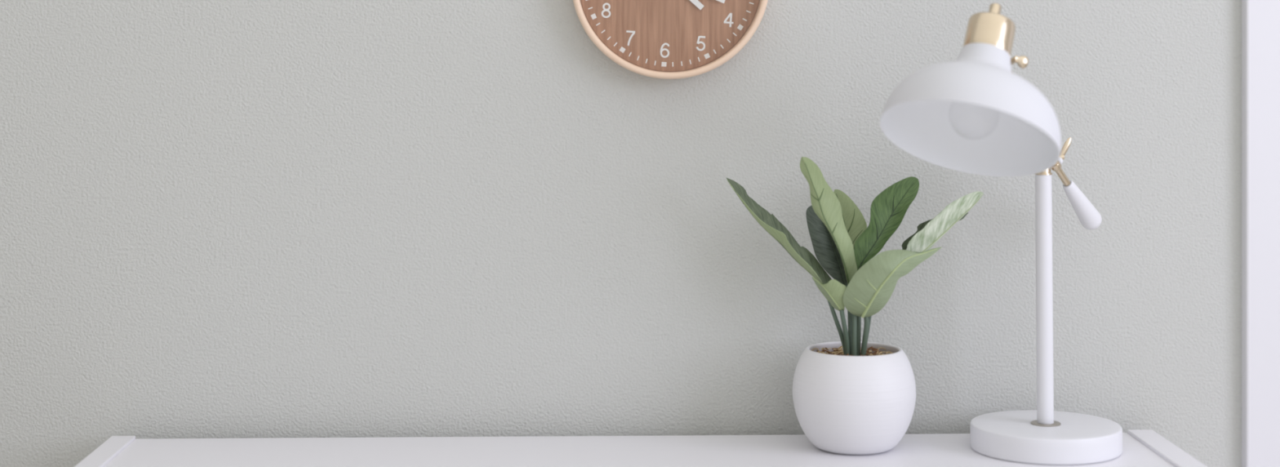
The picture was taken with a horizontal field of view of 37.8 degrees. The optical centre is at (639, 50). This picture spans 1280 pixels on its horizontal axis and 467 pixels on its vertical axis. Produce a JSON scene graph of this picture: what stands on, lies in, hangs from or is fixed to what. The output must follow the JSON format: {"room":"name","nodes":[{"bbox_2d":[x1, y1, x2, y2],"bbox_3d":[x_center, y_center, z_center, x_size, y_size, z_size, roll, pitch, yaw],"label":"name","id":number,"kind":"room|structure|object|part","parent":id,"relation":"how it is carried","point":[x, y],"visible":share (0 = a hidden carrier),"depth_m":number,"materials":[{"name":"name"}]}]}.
{"room":"home office","nodes":[
{"label":"home office","id":0,"kind":"room"},
{"bbox_2d":[0,0,1241,466],"bbox_3d":[0.373,-0.048,2.583,4.040,2.600,0.120,0,0,-2],"label":"wall","id":1,"kind":"structure","parent":0,"point":[220,219],"depth_m":2.51,"materials":[{"name":"grey paint"}]},
{"bbox_2d":[573,0,768,79],"bbox_3d":[0.040,-0.094,2.493,0.266,0.266,0.040,0,0,-2],"label":"wall clock","id":2,"kind":"object","parent":1,"relation":"attached to","point":[663,39],"visible":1,"depth_m":2.49,"materials":[{"name":"brown wood"}]},
{"bbox_2d":[1241,0,1279,466],"bbox_3d":[0.867,0.192,2.529,0.098,2.120,0.019,0,0,-2],"label":"trim","id":3,"kind":"structure","parent":1,"relation":"attached to","point":[1260,19],"depth_m":2.52,"materials":[{"name":"white paint"}]},
{"bbox_3d":[0.424,1.302,0.884,4.040,0.100,3.520,0,0,-2],"label":"floor","id":4,"kind":"structure","parent":0,"visible":0},
{"bbox_2d":[74,429,1207,466],"bbox_3d":[0.005,0.880,2.167,1.384,0.744,0.630,0,0,-2],"label":"desk","id":5,"kind":"object","parent":4,"relation":"on","point":[1140,447],"visible":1,"depth_m":2.38,"materials":[{"name":"white paint"}]},
{"bbox_3d":[-0.671,0.880,2.147,0.031,0.744,0.630,0,0,-2],"label":"panel","id":6,"kind":"part","parent":5,"relation":"part of","materials":[{"name":"white paint"}]},
{"bbox_2d":[725,156,983,454],"bbox_3d":[0.281,0.324,2.406,0.302,0.375,0.158,0,0,-23],"label":"potted plant","id":7,"kind":"object","parent":5,"relation":"on","point":[851,396],"visible":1,"depth_m":2.38,"materials":[{"name":"green plant"}]},
{"bbox_3d":[0.256,0.360,2.401,0.031,0.080,0.007,0,0,-21],"label":"stem","id":8,"kind":"part","parent":7,"relation":"part of","materials":[{"name":"green plant"}]},
{"bbox_3d":[0.263,0.365,2.393,0.008,0.069,0.024,0,0,33],"label":"stem","id":9,"kind":"part","parent":7,"relation":"part of","materials":[{"name":"green plant"}]},
{"bbox_3d":[0.270,0.350,2.405,0.010,0.100,0.008,0,0,-2],"label":"stem","id":10,"kind":"part","parent":7,"relation":"part of","materials":[{"name":"green plant"}]},
{"bbox_3d":[0.275,0.347,2.395,0.007,0.103,0.012,0,0,-2],"label":"stem","id":11,"kind":"part","parent":7,"relation":"part of","materials":[{"name":"green plant"}]},
{"bbox_3d":[0.276,0.448,2.404,0.158,0.128,0.158,0,0,-2],"label":"pot","id":12,"kind":"part","parent":7,"relation":"part of","materials":[{"name":"white ceramic"}]},
{"bbox_3d":[0.280,0.348,2.405,0.007,0.103,0.011,0,0,-16],"label":"stem","id":13,"kind":"part","parent":7,"relation":"part of","materials":[{"name":"green plant"}]},
{"bbox_3d":[0.288,0.366,2.396,0.010,0.067,0.016,0,0,-2],"label":"stem","id":14,"kind":"part","parent":7,"relation":"part of","materials":[{"name":"green plant"}]},
{"bbox_3d":[0.298,0.350,2.406,0.031,0.101,0.007,0,0,-2],"label":"stem","id":15,"kind":"part","parent":7,"relation":"part of","materials":[{"name":"green plant"}]},
{"bbox_2d":[880,3,1122,464],"bbox_3d":[0.451,0.227,2.311,0.214,0.570,0.411,0,0,33],"label":"desk lamp","id":16,"kind":"object","parent":5,"relation":"on","point":[971,113],"visible":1,"depth_m":2.31,"materials":[{"name":"white metal"}]},
{"bbox_3d":[0.392,0.073,2.222,0.210,0.164,0.205,0,0,-2],"label":"lamp shade","id":17,"kind":"part","parent":16,"relation":"part of","materials":[{"name":"white metal"}]},
{"bbox_3d":[0.470,0.015,2.304,0.020,0.017,0.008,0,0,-17],"label":"shade knob","id":18,"kind":"part","parent":16,"relation":"part of","materials":[{"name":"gold metal"}]},
{"bbox_3d":[0.503,0.097,2.366,0.010,0.164,0.153,0,0,45],"label":"arm","id":19,"kind":"part","parent":16,"relation":"part of","materials":[{"name":"gold metal"}]},
{"bbox_2d":[1057,157,1062,164],"bbox_3d":[0.538,0.142,2.399,0.010,0.010,0.010,0,0,-2],"label":"washer","id":20,"kind":"object","parent":16,"relation":"in","point":[1060,160],"depth_m":2.39,"materials":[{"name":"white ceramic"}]},
{"bbox_3d":[0.574,0.202,2.436,0.067,0.067,0.028,0,0,-33],"label":"handle","id":21,"kind":"part","parent":16,"relation":"part of","materials":[{"name":"white ceramic"}]},
{"bbox_3d":[0.679,0.880,2.187,0.034,0.744,0.630,0,0,-2],"label":"panel","id":22,"kind":"part","parent":5,"relation":"part of","materials":[{"name":"white paint"}]}
]}

